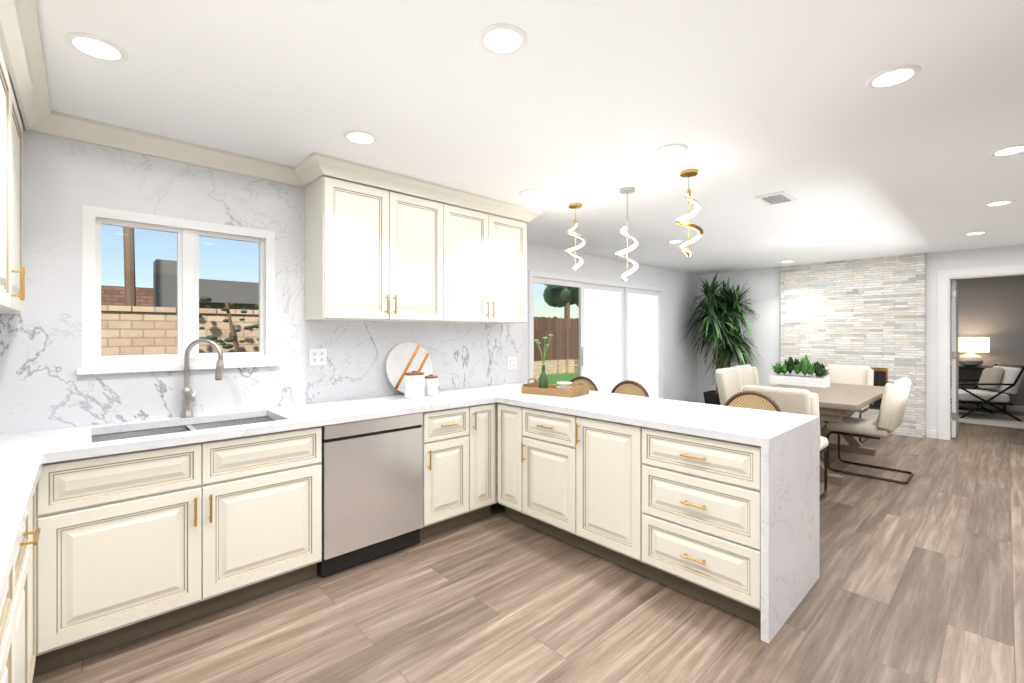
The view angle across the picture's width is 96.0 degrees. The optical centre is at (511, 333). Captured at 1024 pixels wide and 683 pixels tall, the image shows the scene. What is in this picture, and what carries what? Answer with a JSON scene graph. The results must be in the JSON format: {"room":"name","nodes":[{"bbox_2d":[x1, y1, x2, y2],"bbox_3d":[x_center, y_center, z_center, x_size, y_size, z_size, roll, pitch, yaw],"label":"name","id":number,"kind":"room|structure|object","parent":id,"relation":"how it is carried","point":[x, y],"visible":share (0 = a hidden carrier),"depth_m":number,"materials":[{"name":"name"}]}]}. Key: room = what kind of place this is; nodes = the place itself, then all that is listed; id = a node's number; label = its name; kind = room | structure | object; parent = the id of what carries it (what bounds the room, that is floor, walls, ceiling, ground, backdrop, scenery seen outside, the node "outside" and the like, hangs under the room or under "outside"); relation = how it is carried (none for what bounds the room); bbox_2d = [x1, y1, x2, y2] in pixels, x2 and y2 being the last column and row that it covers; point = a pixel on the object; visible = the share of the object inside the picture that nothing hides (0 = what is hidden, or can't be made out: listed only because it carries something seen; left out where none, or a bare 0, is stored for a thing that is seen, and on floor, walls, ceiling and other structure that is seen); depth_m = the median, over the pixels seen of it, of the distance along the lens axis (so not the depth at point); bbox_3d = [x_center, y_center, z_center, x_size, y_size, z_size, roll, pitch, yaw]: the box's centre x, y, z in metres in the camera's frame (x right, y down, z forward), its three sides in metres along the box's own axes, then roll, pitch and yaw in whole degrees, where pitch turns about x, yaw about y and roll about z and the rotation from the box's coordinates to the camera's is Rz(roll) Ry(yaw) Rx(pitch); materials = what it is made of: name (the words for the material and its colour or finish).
{"room":"dining room and kitchen","nodes":[
{"label":"dining room and kitchen","id":0,"kind":"room"},
{"bbox_2d":[49,382,520,482],"bbox_3d":[-1.647,0.160,3.379,4.000,2.440,0.790,0,0,-43],"label":"wall","id":1,"kind":"structure","parent":0,"point":[497,438],"depth_m":4.25,"materials":[{"name":"paint"}]},
{"bbox_2d":[0,47,15,313],"bbox_3d":[-1.947,-0.537,1.392,0.547,0.896,0.504,0,0,-43],"label":"upper cabinet","id":2,"kind":"object","parent":1,"relation":"attached to","point":[7,98],"depth_m":1.72,"materials":[{"name":"wood"}]},
{"bbox_2d":[16,103,24,313],"bbox_3d":[-2.319,-0.537,1.791,0.547,0.896,0.588,0,0,-43],"label":"upper cabinet","id":3,"kind":"object","parent":1,"relation":"attached to","point":[20,270],"depth_m":2.02,"materials":[{"name":"wood"}]},
{"bbox_2d":[0,0,55,135],"bbox_3d":[-1.130,-1.015,0.988,0.090,0.090,3.386,0,0,-43],"label":"crown molding","id":4,"kind":"structure","parent":3,"relation":"attached to","point":[20,38],"depth_m":1.71,"materials":[{"name":"beige wood"}]},
{"bbox_2d":[77,205,278,374],"bbox_3d":[-1.875,-0.221,2.671,0.940,0.858,0.135,0,0,-43],"label":"kitchen window","id":5,"kind":"structure","parent":1,"relation":"in","point":[189,233],"depth_m":2.64,"materials":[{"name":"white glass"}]},
{"bbox_2d":[0,109,521,433],"bbox_3d":[-1.319,-0.295,3.137,3.850,1.530,0.012,0,0,-43],"label":"backsplash","id":6,"kind":"structure","parent":1,"relation":"attached to","point":[44,385],"depth_m":2.57,"materials":[{"name":"white stone"}]},
{"bbox_2d":[56,112,315,187],"bbox_3d":[-1.766,-1.015,2.631,1.160,0.090,0.116,0,0,-43],"label":"crown molding","id":7,"kind":"structure","parent":6,"relation":"attached to","point":[68,126],"depth_m":2.54,"materials":[{"name":"beige wood"}]},
{"bbox_2d":[309,348,326,365],"bbox_3d":[-1.316,0.160,3.127,0.116,0.114,0.007,0,0,-43],"label":"electrical outlet plate","id":8,"kind":"object","parent":6,"relation":"attached to","point":[317,356],"depth_m":3.13,"materials":[{"name":"white plastic"}]},
{"bbox_2d":[507,357,516,368],"bbox_3d":[0.001,0.280,4.354,0.116,0.114,0.007,0,0,-43],"label":"electrical outlet plate","id":9,"kind":"object","parent":6,"relation":"attached to","point":[511,361],"depth_m":4.35,"materials":[{"name":"white plastic"}]},
{"bbox_2d":[305,175,447,322],"bbox_3d":[-0.944,-0.537,3.247,0.878,0.896,0.335,0,0,-43],"label":"upper cabinet","id":10,"kind":"object","parent":1,"relation":"attached to","point":[373,253],"depth_m":3.05,"materials":[{"name":"wood"}]},
{"bbox_2d":[304,152,541,222],"bbox_3d":[-0.480,-1.015,3.392,1.941,0.090,0.104,0,0,-43],"label":"crown molding","id":11,"kind":"structure","parent":10,"relation":"attached to","point":[318,165],"depth_m":3.16,"materials":[{"name":"beige wood"}]},
{"bbox_2d":[448,204,526,323],"bbox_3d":[-0.302,-0.537,3.845,0.877,0.896,0.335,0,0,-43],"label":"upper cabinet","id":12,"kind":"object","parent":1,"relation":"attached to","point":[487,252],"depth_m":3.71,"materials":[{"name":"wood"}]},
{"bbox_2d":[0,0,1023,274],"bbox_3d":[4.169,-1.090,3.887,13.200,0.060,8.000,0,0,-43],"label":"ceiling","id":13,"kind":"structure","parent":0,"point":[590,106],"depth_m":2.13,"materials":[{"name":"paint"}]},
{"bbox_2d":[63,32,128,62],"bbox_3d":[-1.532,-1.056,1.701,0.178,0.007,0.185,0,0,-43],"label":"recessed light","id":14,"kind":"object","parent":13,"relation":"in","point":[93,46],"depth_m":1.70,"materials":[{"name":"white plastic"}]},
{"bbox_2d":[343,130,377,144],"bbox_3d":[-0.816,-1.056,2.478,0.178,0.007,0.182,0,0,-43],"label":"recessed light","id":15,"kind":"object","parent":13,"relation":"in","point":[360,137],"depth_m":2.49,"materials":[{"name":"white plastic"}]},
{"bbox_2d":[478,23,526,55],"bbox_3d":[-0.034,-1.056,1.654,0.178,0.007,0.180,0,0,-43],"label":"recessed light","id":16,"kind":"object","parent":13,"relation":"in","point":[501,39],"depth_m":1.66,"materials":[{"name":"white plastic"}]},
{"bbox_2d":[519,189,542,196],"bbox_3d":[0.143,-1.056,3.467,0.183,0.007,0.187,0,0,-43],"label":"recessed light","id":17,"kind":"object","parent":13,"relation":"in","point":[525,193],"depth_m":3.48,"materials":[{"name":"white plastic"}]},
{"bbox_2d":[565,203,585,270],"bbox_3d":[0.521,-0.789,3.796,0.173,0.541,0.173,0,0,-43],"label":"pendant light","id":18,"kind":"object","parent":13,"relation":"hanging from","point":[575,206],"visible":1,"depth_m":3.79,"materials":[{"name":"gold metal"}]},
{"bbox_2d":[615,187,638,281],"bbox_3d":[0.845,-0.719,3.386,0.174,0.680,0.172,0,0,-43],"label":"pendant light","id":19,"kind":"object","parent":13,"relation":"hanging from","point":[626,190],"visible":1,"depth_m":3.38,"materials":[{"name":"silver metal"}]},
{"bbox_2d":[655,144,687,156],"bbox_3d":[0.917,-1.056,2.649,0.185,0.007,0.174,0,0,-43],"label":"recessed light","id":20,"kind":"object","parent":13,"relation":"in","point":[668,150],"depth_m":2.66,"materials":[{"name":"white plastic"}]},
{"bbox_2d":[675,169,702,256],"bbox_3d":[1.161,-0.779,3.021,0.171,0.560,0.173,0,0,-43],"label":"pendant light","id":21,"kind":"object","parent":13,"relation":"hanging from","point":[686,173],"visible":1,"depth_m":3.01,"materials":[{"name":"gold metal"}]},
{"bbox_2d":[755,191,795,205],"bbox_3d":[2.065,-1.053,3.607,0.300,0.014,0.200,0,0,-43],"label":"ceiling vent","id":22,"kind":"object","parent":13,"relation":"in","point":[776,198],"visible":1,"depth_m":3.60,"materials":[{"name":"white metal"}]},
{"bbox_2d":[866,64,921,88],"bbox_3d":[1.567,-1.056,1.895,0.186,0.007,0.177,0,0,-43],"label":"recessed light","id":23,"kind":"object","parent":13,"relation":"in","point":[894,76],"depth_m":1.89,"materials":[{"name":"white plastic"}]},
{"bbox_2d":[983,200,1014,206],"bbox_3d":[3.941,-1.056,3.731,0.202,0.007,0.173,0,0,-43],"label":"recessed light","id":24,"kind":"object","parent":13,"relation":"in","point":[1003,202],"depth_m":3.75,"materials":[{"name":"white plastic"}]},
{"bbox_2d":[989,144,1023,156],"bbox_3d":[2.861,-1.056,2.667,0.193,0.007,0.136,0,0,-43],"label":"recessed light","id":25,"kind":"object","parent":13,"relation":"in","point":[1015,149],"depth_m":2.67,"materials":[{"name":"white plastic"}]},
{"bbox_2d":[32,406,1023,682],"bbox_3d":[4.169,1.424,3.887,13.200,0.112,8.000,0,0,-43],"label":"floor","id":26,"kind":"structure","parent":0,"point":[920,580],"depth_m":2.27,"materials":[{"name":"brown wood"}]},
{"bbox_2d":[24,426,321,682],"bbox_3d":[-1.669,0.945,2.394,1.125,0.872,0.617,0,0,-43],"label":"base cabinet","id":27,"kind":"object","parent":26,"relation":"on","point":[116,550],"depth_m":2.07,"materials":[{"name":"wood"}]},
{"bbox_2d":[0,446,59,604],"bbox_3d":[-1.035,0.489,0.497,0.660,0.038,2.940,0,0,-43],"label":"countertop","id":28,"kind":"structure","parent":27,"relation":"on","point":[19,473],"depth_m":1.35,"materials":[{"name":"stone"}]},
{"bbox_2d":[0,382,526,460],"bbox_3d":[-1.119,0.489,2.887,3.798,0.038,0.625,0,0,-43],"label":"countertop","id":29,"kind":"structure","parent":27,"relation":"on","point":[74,442],"depth_m":2.48,"materials":[{"name":"stone"}]},
{"bbox_2d":[91,416,276,442],"bbox_3d":[-1.657,0.610,2.407,0.860,0.200,0.480,0,0,-43],"label":"double-bowl sink","id":30,"kind":"object","parent":29,"relation":"in","point":[145,432],"visible":0.02,"depth_m":2.52,"materials":[{"name":"silver metal"}]},
{"bbox_2d":[180,338,223,417],"bbox_3d":[-1.757,0.248,2.604,0.188,0.441,0.215,0,0,-43],"label":"faucet","id":31,"kind":"object","parent":29,"relation":"on","point":[188,399],"visible":0.98,"depth_m":2.58,"materials":[{"name":"silver metal"}]},
{"bbox_2d":[386,342,439,392],"bbox_3d":[-0.775,0.268,3.589,0.452,0.402,0.094,0,0,-43],"label":"round cutting board","id":32,"kind":"object","parent":29,"relation":"on","point":[403,358],"visible":0.62,"depth_m":3.55,"materials":[{"name":"stone"}]},
{"bbox_2d":[404,371,424,398],"bbox_3d":[-0.711,0.371,3.357,0.144,0.196,0.144,0,0,-43],"label":"canister","id":33,"kind":"object","parent":29,"relation":"on","point":[414,384],"visible":1,"depth_m":3.30,"materials":[{"name":"white ceramic"}]},
{"bbox_2d":[425,374,437,395],"bbox_3d":[-0.617,0.391,3.513,0.108,0.156,0.108,0,0,-43],"label":"canister","id":34,"kind":"object","parent":29,"relation":"on","point":[431,384],"visible":0.92,"depth_m":3.47,"materials":[{"name":"white ceramic"}]},
{"bbox_2d":[522,378,588,397],"bbox_3d":[0.338,0.416,3.597,0.440,0.105,0.290,0,0,35],"label":"wicker tray","id":35,"kind":"object","parent":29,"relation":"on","point":[551,390],"visible":0.96,"depth_m":3.50,"materials":[{"name":"brown wicker"}]},
{"bbox_2d":[534,334,552,388],"bbox_3d":[0.244,0.232,3.628,0.153,0.448,0.146,0,0,-43],"label":"vase","id":36,"kind":"object","parent":35,"relation":"on","point":[543,380],"visible":0.92,"depth_m":3.60,"materials":[{"name":"green glass"}]},
{"bbox_2d":[556,382,572,390],"bbox_3d":[0.407,0.419,3.573,0.129,0.074,0.129,0,0,-43],"label":"bowls","id":37,"kind":"object","parent":35,"relation":"on","point":[564,386],"visible":0.75,"depth_m":3.54,"materials":[{"name":"white ceramic"}]},
{"bbox_2d":[317,412,422,577],"bbox_3d":[-1.003,0.945,2.978,0.635,0.868,0.575,0,0,-43],"label":"dishwasher","id":38,"kind":"object","parent":26,"relation":"on","point":[371,489],"visible":0.81,"depth_m":2.74,"materials":[{"name":"metal"}]},
{"bbox_2d":[420,412,427,539],"bbox_3d":[-1.021,0.945,2.998,0.645,0.872,0.617,0,0,-43],"label":"base cabinet","id":39,"kind":"object","parent":26,"relation":"on","point":[424,530],"depth_m":3.01,"materials":[{"name":"wood"}]},
{"bbox_2d":[428,402,495,536],"bbox_3d":[-0.548,0.945,3.439,0.650,0.872,0.617,0,0,-43],"label":"base cabinet","id":40,"kind":"object","parent":26,"relation":"on","point":[461,440],"depth_m":3.21,"materials":[{"name":"wood"}]},
{"bbox_2d":[496,402,519,521],"bbox_3d":[0.199,0.945,3.526,0.599,0.872,0.260,0,0,-43],"label":"base cabinet","id":41,"kind":"object","parent":26,"relation":"on","point":[508,415],"depth_m":3.34,"materials":[{"name":"wood"}]},
{"bbox_2d":[520,406,571,543],"bbox_3d":[0.452,0.945,3.255,0.599,0.872,0.480,0,0,-43],"label":"base cabinet","id":42,"kind":"object","parent":26,"relation":"on","point":[545,436],"depth_m":3.07,"materials":[{"name":"wood"}]},
{"bbox_2d":[570,376,597,390],"bbox_3d":[0.525,0.902,4.373,0.484,0.960,0.472,0,0,-43],"label":"counter stool","id":43,"kind":"object","parent":26,"relation":"on","point":[589,382],"visible":0.12,"depth_m":4.50,"materials":[{"name":"beige wicker"}]},
{"bbox_2d":[572,415,635,571],"bbox_3d":[0.772,0.945,2.912,0.599,0.872,0.459,0,0,-43],"label":"base cabinet","id":44,"kind":"object","parent":26,"relation":"on","point":[603,451],"depth_m":2.72,"materials":[{"name":"wood"}]},
{"bbox_2d":[611,380,648,396],"bbox_3d":[0.893,0.902,3.978,0.484,0.960,0.472,0,0,-43],"label":"counter stool","id":45,"kind":"object","parent":26,"relation":"on","point":[629,387],"visible":0.17,"depth_m":4.12,"materials":[{"name":"beige wicker"}]},
{"bbox_2d":[636,426,760,625],"bbox_3d":[1.137,0.945,2.520,0.599,0.872,0.612,0,0,-43],"label":"base cabinet","id":46,"kind":"object","parent":26,"relation":"on","point":[698,498],"depth_m":2.30,"materials":[{"name":"wood"}]},
{"bbox_2d":[496,390,819,643],"bbox_3d":[0.819,0.925,2.994,0.818,0.910,1.820,0,0,-43],"label":"countertop","id":47,"kind":"structure","parent":46,"relation":"on","point":[789,443],"depth_m":2.37,"materials":[{"name":"stone"}]},
{"bbox_2d":[703,390,719,404],"bbox_3d":[3.451,1.180,7.662,0.382,0.400,0.382,0,0,-43],"label":"plant pot","id":48,"kind":"object","parent":26,"relation":"on","point":[711,397],"visible":0.27,"depth_m":7.59,"materials":[{"name":"black"}]},
{"bbox_2d":[680,271,764,393],"bbox_3d":[3.526,-0.015,7.663,1.372,2.062,1.256,0,0,-43],"label":"dracaena plant","id":49,"kind":"object","parent":48,"relation":"in","point":[721,328],"visible":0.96,"depth_m":7.49,"materials":[{"name":"green plant"}]},
{"bbox_2d":[715,367,743,405],"bbox_3d":[2.859,0.908,5.614,0.572,0.942,0.632,0,0,-43],"label":"dining chair","id":50,"kind":"object","parent":26,"relation":"on","point":[729,381],"visible":0.23,"depth_m":5.68,"materials":[{"name":"beige fabric"}]},
{"bbox_2d":[734,365,759,385],"bbox_3d":[3.330,0.908,6.135,0.572,0.942,0.632,0,0,-43],"label":"dining chair","id":51,"kind":"object","parent":26,"relation":"on","point":[749,374],"visible":0.19,"depth_m":6.33,"materials":[{"name":"beige fabric"}]},
{"bbox_2d":[724,391,781,411],"bbox_3d":[1.596,0.902,3.225,0.484,0.960,0.472,0,0,-43],"label":"counter stool","id":52,"kind":"object","parent":26,"relation":"on","point":[753,400],"visible":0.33,"depth_m":3.37,"materials":[{"name":"beige wicker"}]},
{"bbox_2d":[741,385,828,499],"bbox_3d":[2.319,0.908,3.913,0.632,0.942,0.572,0,0,-43],"label":"dining chair","id":53,"kind":"object","parent":26,"relation":"on","point":[797,401],"visible":0.42,"depth_m":3.65,"materials":[{"name":"beige fabric"}]},
{"bbox_2d":[770,383,884,485],"bbox_3d":[3.322,0.998,4.971,1.950,0.765,1.000,0,0,-43],"label":"dining table","id":54,"kind":"object","parent":26,"relation":"on","point":[837,401],"visible":0.35,"depth_m":4.57,"materials":[{"name":"brown wood"}]},
{"bbox_2d":[770,374,829,387],"bbox_3d":[3.403,0.561,5.471,0.180,0.105,0.580,0,0,-37],"label":"planter","id":55,"kind":"object","parent":54,"relation":"on","point":[812,381],"visible":1,"depth_m":5.39,"materials":[{"name":"white ceramic"}]},
{"bbox_2d":[772,353,828,376],"bbox_3d":[3.404,0.369,5.479,0.231,0.267,0.631,0,0,-39],"label":"succulents","id":56,"kind":"object","parent":55,"relation":"in","point":[804,366],"visible":1,"depth_m":5.41,"materials":[{"name":"green plant"}]},
{"bbox_2d":[822,365,873,443],"bbox_3d":[4.384,0.908,6.084,0.632,0.942,0.572,0,0,-43],"label":"dining chair","id":57,"kind":"object","parent":26,"relation":"on","point":[855,375],"visible":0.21,"depth_m":6.17,"materials":[{"name":"beige fabric"}]},
{"bbox_2d":[827,378,913,483],"bbox_3d":[3.553,0.908,4.577,0.572,0.942,0.632,0,0,-43],"label":"dining chair","id":58,"kind":"object","parent":26,"relation":"on","point":[887,422],"visible":0.96,"depth_m":4.37,"materials":[{"name":"beige fabric"}]},
{"bbox_2d":[951,365,1005,413],"bbox_3d":[8.315,0.990,8.356,0.600,0.780,0.900,0,0,-43],"label":"side table","id":59,"kind":"object","parent":26,"relation":"on","point":[976,367],"visible":0.15,"depth_m":8.15,"materials":[{"name":"black metal"}]},
{"bbox_2d":[958,337,989,366],"bbox_3d":[8.315,0.335,8.356,0.480,0.529,0.480,0,0,-43],"label":"table lamp","id":60,"kind":"object","parent":59,"relation":"on","point":[975,345],"visible":0.98,"depth_m":8.21,"materials":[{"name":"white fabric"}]},
{"bbox_2d":[951,363,1023,420],"bbox_3d":[7.740,0.949,7.634,0.817,0.885,0.752,0,0,22],"label":"lounge chair","id":61,"kind":"object","parent":26,"relation":"on","point":[1001,380],"visible":0.9,"depth_m":7.40,"materials":[{"name":"beige fabric"}]},
{"bbox_2d":[521,243,696,402],"bbox_3d":[1.517,0.160,6.768,5.250,2.440,0.150,0,0,-43],"label":"wall","id":62,"kind":"structure","parent":0,"point":[680,360],"depth_m":7.64,"materials":[{"name":"paint"}]},
{"bbox_2d":[529,271,664,398],"bbox_3d":[1.311,0.320,6.548,3.150,2.120,0.130,0,0,-43],"label":"sliding door","id":63,"kind":"structure","parent":62,"relation":"in","point":[621,328],"depth_m":6.78,"materials":[{"name":"white"}]},
{"bbox_2d":[781,253,925,437],"bbox_3d":[4.880,0.160,6.718,0.100,2.440,1.710,0,0,-43],"label":"stone wall","id":64,"kind":"structure","parent":0,"point":[870,312],"depth_m":6.52,"materials":[{"name":"white stone"}]},
{"bbox_2d":[816,365,887,409],"bbox_3d":[4.911,0.770,6.678,0.104,0.576,0.846,0,0,-43],"label":"fireplace insert","id":65,"kind":"object","parent":64,"relation":"in","point":[880,376],"visible":0.12,"depth_m":6.41,"materials":[{"name":"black metal"}]},
{"bbox_2d":[697,244,1023,438],"bbox_3d":[6.106,0.160,5.585,0.150,2.440,7.840,0,0,-43],"label":"wall","id":66,"kind":"structure","parent":0,"point":[764,289],"depth_m":7.47,"materials":[{"name":"paint"}]},
{"bbox_2d":[952,280,964,437],"bbox_3d":[6.115,0.335,6.315,0.832,2.070,0.112,0,0,-43],"label":"door leaf","id":67,"kind":"structure","parent":66,"relation":"in","point":[955,361],"depth_m":6.06,"materials":[{"name":"white wood"}]},
{"bbox_2d":[938,264,1023,439],"bbox_3d":[6.014,0.280,5.684,0.182,2.200,1.110,0,0,-43],"label":"trim","id":68,"kind":"structure","parent":66,"relation":"attached to","point":[945,277],"depth_m":5.97,"materials":[{"name":"white wood"}]},
{"bbox_2d":[951,275,1023,405],"bbox_3d":[8.580,0.160,8.651,0.150,2.440,4.550,0,0,-43],"label":"wall","id":69,"kind":"structure","parent":0,"point":[992,308],"depth_m":8.36,"materials":[{"name":"grey paint"}]},
{"bbox_2d":[951,401,1023,411],"bbox_3d":[8.149,1.330,8.993,0.014,0.100,3.160,0,0,-43],"label":"baseboard","id":70,"kind":"structure","parent":69,"relation":"attached to","point":[1008,407],"depth_m":8.33,"materials":[{"name":"white wood"}]},
{"label":"outside","id":71,"kind":"structure","parent":0,"visible":0},
{"bbox_2d":[534,373,578,384],"bbox_3d":[-5.856,1.460,26.808,52.000,0.080,39.200,0,0,-43],"label":"ground","id":72,"kind":"structure","parent":71,"point":[563,377],"depth_m":14.81,"materials":[{"name":"green plant"}]},
{"bbox_2d":[123,227,135,306],"label":"trunk","id":73,"kind":"object","parent":72,"relation":"on","point":[129,243],"depth_m":7.45,"materials":[{"name":"brown plant"}]},
{"bbox_2d":[101,259,258,309],"bbox_3d":[-8.093,0.025,10.365,10.300,2.790,4.800,0,0,-43],"label":"building","id":74,"kind":"structure","parent":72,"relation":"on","point":[160,291],"depth_m":8.79,"materials":[{"name":"grey concrete"}]},
{"bbox_2d":[101,305,258,355],"bbox_3d":[-4.622,0.560,3.197,9.600,1.720,2.680,0,0,-43],"label":"brick wall","id":75,"kind":"structure","parent":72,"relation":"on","point":[151,328],"depth_m":5.26,"materials":[{"name":"beige brick"}]},
{"bbox_2d":[199,296,247,352],"label":"plants","id":76,"kind":"object","parent":72,"relation":"on","point":[203,299],"depth_m":5.48,"materials":[{"name":"green plant"}]},
{"bbox_2d":[534,360,578,379],"bbox_3d":[2.189,1.190,15.654,4.608,0.460,2.313,0,0,-43],"label":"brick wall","id":77,"kind":"structure","parent":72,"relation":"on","point":[565,365],"depth_m":16.30,"materials":[{"name":"beige brick"}]},
{"bbox_2d":[534,317,578,360],"bbox_3d":[8.685,0.375,24.890,33.454,2.090,0.160,0,0,-43],"label":"fence","id":78,"kind":"object","parent":72,"relation":"on","point":[569,335],"depth_m":18.37,"materials":[{"name":"brown wood"}]},
{"bbox_2d":[543,284,578,317],"bbox_3d":[2.263,-2.505,25.965,21.452,7.850,8.460,0,0,-43],"label":"trees","id":79,"kind":"object","parent":72,"relation":"on","point":[560,295],"depth_m":23.11,"materials":[{"name":"green plant"}]}
]}

